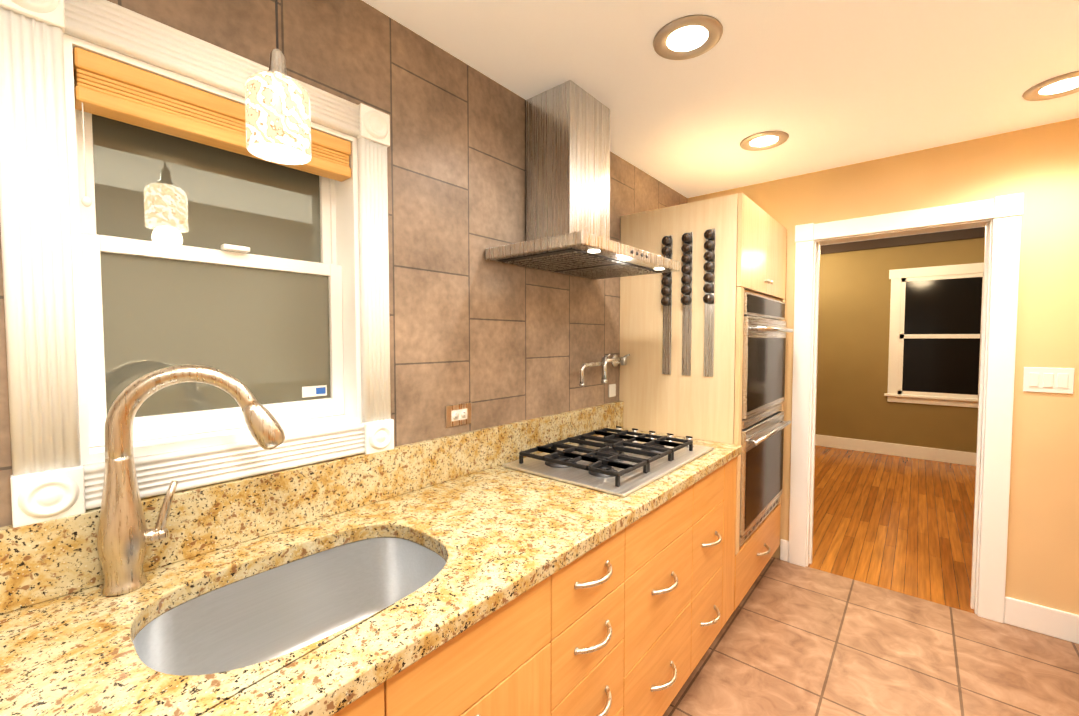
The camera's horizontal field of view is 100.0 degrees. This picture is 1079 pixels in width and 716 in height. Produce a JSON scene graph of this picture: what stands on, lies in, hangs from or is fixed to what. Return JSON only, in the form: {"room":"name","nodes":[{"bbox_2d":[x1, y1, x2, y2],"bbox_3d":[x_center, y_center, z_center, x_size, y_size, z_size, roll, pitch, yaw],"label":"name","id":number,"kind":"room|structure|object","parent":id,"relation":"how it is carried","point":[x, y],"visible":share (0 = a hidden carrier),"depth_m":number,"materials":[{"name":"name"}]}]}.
{"room":"kitchen","nodes":[
{"label":"kitchen","id":0,"kind":"room"},
{"bbox_2d":[0,0,686,526],"bbox_3d":[-0.575,0.141,1.550,0.250,2.440,4.800,2,3,40],"label":"tiled wall","id":1,"kind":"structure","parent":0,"point":[496,342],"depth_m":1.62,"materials":[{"name":"tile"}]},
{"bbox_2d":[0,0,393,527],"bbox_3d":[-0.819,-0.222,1.204,0.281,1.047,0.796,2,3,40],"label":"window","id":2,"kind":"structure","parent":1,"relation":"in","point":[194,253],"depth_m":1.09,"materials":[{"name":"white wood"}]},
{"bbox_2d":[73,47,350,206],"bbox_3d":[-0.769,-0.478,1.152,0.063,0.315,0.578,2,3,40],"label":"window blind","id":3,"kind":"object","parent":2,"relation":"attached to","point":[106,87],"visible":0.94,"depth_m":1.03,"materials":[{"name":"brown wood"}]},
{"bbox_2d":[446,402,470,427],"bbox_3d":[-0.298,0.211,1.679,0.009,0.080,0.120,2,3,40],"label":"duplex electrical outlet","id":4,"kind":"object","parent":1,"relation":"attached to","point":[458,414],"visible":1,"depth_m":1.67,"materials":[{"name":"silver metal"}]},
{"bbox_2d":[485,80,679,279],"bbox_3d":[0.214,-0.737,1.895,0.463,0.710,0.780,2,3,40],"label":"range hood","id":5,"kind":"object","parent":1,"relation":"attached to","point":[568,177],"visible":1,"depth_m":1.84,"materials":[{"name":"metal"}]},
{"bbox_2d":[579,354,629,385],"bbox_3d":[0.329,0.052,2.347,0.099,0.152,0.484,2,3,40],"label":"pot filler","id":6,"kind":"object","parent":1,"relation":"attached to","point":[615,360],"visible":1,"depth_m":2.32,"materials":[{"name":"metal"}]},
{"bbox_2d":[609,384,615,396],"bbox_3d":[0.406,0.181,2.518,0.008,0.070,0.070,2,3,40],"label":"electrical outlet","id":7,"kind":"object","parent":1,"relation":"attached to","point":[612,390],"visible":1,"depth_m":2.51,"materials":[{"name":"white plastic"}]},
{"bbox_2d":[362,0,1078,197],"bbox_3d":[0.455,-1.115,0.586,3.000,0.150,5.130,2,3,40],"label":"ceiling","id":8,"kind":"structure","parent":0,"point":[826,84],"depth_m":1.70,"materials":[{"name":"white paint"}]},
{"bbox_2d":[245,0,311,164],"bbox_3d":[-0.513,-0.727,0.880,0.120,0.649,0.120,2,3,40],"label":"pendant lamp","id":9,"kind":"object","parent":8,"relation":"hanging from","point":[278,114],"visible":1,"depth_m":0.85,"materials":[{"name":"glass"}]},
{"bbox_2d":[653,14,722,59],"bbox_3d":[0.498,-1.073,1.526,0.225,0.010,0.225,2,3,34],"label":"recessed light","id":10,"kind":"object","parent":8,"relation":"in","point":[687,37],"depth_m":1.51,"materials":[{"name":"beige"}]},
{"bbox_2d":[740,131,788,150],"bbox_3d":[1.147,-1.105,2.312,0.225,0.010,0.225,2,3,34],"label":"recessed light","id":11,"kind":"object","parent":8,"relation":"in","point":[766,140],"depth_m":2.30,"materials":[{"name":"beige"}]},
{"bbox_2d":[1022,71,1078,100],"bbox_3d":[2.092,-1.084,1.806,0.225,0.010,0.225,2,3,34],"label":"recessed light","id":12,"kind":"object","parent":8,"relation":"in","point":[1065,84],"depth_m":1.82,"materials":[{"name":"beige"}]},
{"bbox_2d":[663,445,1078,715],"bbox_3d":[1.891,1.383,2.011,7.000,0.080,9.000,2,3,40],"label":"floor","id":13,"kind":"structure","parent":0,"point":[791,639],"depth_m":2.22,"materials":[{"name":"tile"}]},
{"bbox_2d":[332,567,563,715],"bbox_3d":[-0.500,0.947,0.968,0.646,0.878,0.894,2,3,40],"label":"base cabinet","id":14,"kind":"object","parent":13,"relation":"on","point":[510,662],"depth_m":0.94,"materials":[{"name":"brown wood"}]},
{"bbox_2d":[0,401,741,715],"bbox_3d":[-0.302,0.400,1.167,0.670,0.195,3.148,2,3,40],"label":"countertop","id":15,"kind":"structure","parent":14,"relation":"on","point":[481,521],"depth_m":0.99,"materials":[{"name":"beige stone"}]},
{"bbox_2d":[97,365,284,596],"bbox_3d":[-0.737,0.239,0.978,0.329,0.451,0.076,-1,3,-32],"label":"gooseneck faucet","id":16,"kind":"object","parent":15,"relation":"on","point":[125,536],"visible":1,"depth_m":0.91,"materials":[{"name":"silver metal"}]},
{"bbox_2d":[133,537,445,674],"bbox_3d":[-0.470,0.624,0.959,0.460,0.232,0.626,2,3,40],"label":"undermount sink","id":17,"kind":"object","parent":15,"relation":"in","point":[279,611],"visible":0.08,"depth_m":1.09,"materials":[{"name":"metal"}]},
{"bbox_2d":[503,426,713,496],"bbox_3d":[0.325,0.395,1.928,0.545,0.061,0.820,2,3,40],"label":"gas cooktop","id":18,"kind":"object","parent":15,"relation":"in","point":[618,461],"visible":1,"depth_m":1.78,"materials":[{"name":"metal"}]},
{"bbox_2d":[564,524,631,715],"bbox_3d":[-0.105,0.927,1.438,0.646,0.878,0.371,2,3,40],"label":"base cabinet","id":19,"kind":"object","parent":13,"relation":"on","point":[631,619],"depth_m":1.25,"materials":[{"name":"brown wood"}]},
{"bbox_2d":[632,480,699,715],"bbox_3d":[0.180,0.913,1.777,0.646,0.878,0.549,2,3,40],"label":"base cabinet","id":20,"kind":"object","parent":13,"relation":"on","point":[666,540],"depth_m":1.58,"materials":[{"name":"brown wood"}]},
{"bbox_2d":[619,193,792,609],"bbox_3d":[1.027,0.256,2.708,0.715,2.114,0.926,2,3,40],"label":"tall cabinet","id":21,"kind":"object","parent":13,"relation":"on","point":[737,398],"visible":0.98,"depth_m":2.35,"materials":[{"name":"beige wood"}]},
{"bbox_2d":[661,228,715,376],"bbox_3d":[0.747,-0.272,2.293,0.268,0.725,0.034,2,3,40],"label":"spice rack","id":22,"kind":"object","parent":21,"relation":"attached to","point":[687,269],"visible":0.96,"depth_m":2.28,"materials":[{"name":"metal"}]},
{"bbox_2d":[696,462,727,665],"bbox_3d":[0.468,0.899,2.119,0.646,0.878,0.383,2,3,40],"label":"base cabinet","id":23,"kind":"object","parent":13,"relation":"on","point":[712,607],"depth_m":1.94,"materials":[{"name":"brown wood"}]},
{"bbox_2d":[728,457,736,618],"bbox_3d":[0.641,0.891,2.325,0.646,0.878,0.190,2,3,40],"label":"base cabinet","id":24,"kind":"object","parent":13,"relation":"on","point":[732,465],"depth_m":2.14,"materials":[{"name":"brown wood"}]},
{"bbox_2d":[687,118,1078,614],"bbox_3d":[2.063,0.100,2.552,3.000,2.440,0.130,2,3,40],"label":"wall","id":25,"kind":"structure","parent":0,"point":[1038,166],"depth_m":2.20,"materials":[{"name":"paint"}]},
{"bbox_2d":[788,193,1023,622],"bbox_3d":[2.004,0.254,2.588,0.974,2.128,0.160,2,3,40],"label":"door frame","id":26,"kind":"structure","parent":25,"relation":"attached to","point":[998,218],"depth_m":2.32,"materials":[{"name":"white wood"}]},
{"bbox_2d":[780,539,1078,643],"bbox_3d":[2.047,1.254,2.517,1.276,0.134,0.016,2,3,40],"label":"baseboard","id":27,"kind":"structure","parent":25,"relation":"attached to","point":[1059,624],"depth_m":2.19,"materials":[{"name":"white wood"}]},
{"bbox_2d":[1023,367,1074,393],"bbox_3d":[2.425,0.106,2.156,0.162,0.120,0.010,2,3,40],"label":"light switch","id":28,"kind":"object","parent":25,"relation":"attached to","point":[1048,380],"visible":1,"depth_m":2.15,"materials":[{"name":"white plastic"}]},
{"bbox_2d":[815,238,984,452],"bbox_3d":[4.722,-0.224,5.316,7.000,2.860,0.200,2,3,40],"label":"wall","id":29,"kind":"structure","parent":0,"point":[853,336],"depth_m":5.67,"materials":[{"name":"paint"}]},
{"bbox_2d":[815,434,975,465],"bbox_3d":[4.652,1.133,5.288,6.600,0.150,0.018,2,3,40],"label":"baseboard","id":30,"kind":"structure","parent":29,"relation":"attached to","point":[937,454],"depth_m":5.50,"materials":[{"name":"white wood"}]},
{"bbox_2d":[820,227,984,254],"bbox_3d":[4.648,-1.392,5.179,6.600,0.114,0.030,2,3,40],"label":"crown molding","id":31,"kind":"structure","parent":29,"relation":"attached to","point":[955,235],"depth_m":5.39,"materials":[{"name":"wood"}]},
{"bbox_2d":[884,263,983,407],"bbox_3d":[4.633,-0.256,5.225,1.000,1.610,0.050,2,3,40],"label":"window","id":32,"kind":"structure","parent":29,"relation":"in","point":[935,333],"depth_m":5.25,"materials":[{"name":"white"}]},
{"bbox_2d":[820,226,984,245],"bbox_3d":[3.478,-1.492,3.781,7.000,0.200,3.669,2,3,40],"label":"ceiling","id":33,"kind":"structure","parent":0,"point":[905,235],"depth_m":5.38,"materials":[{"name":"paint"}]}
]}

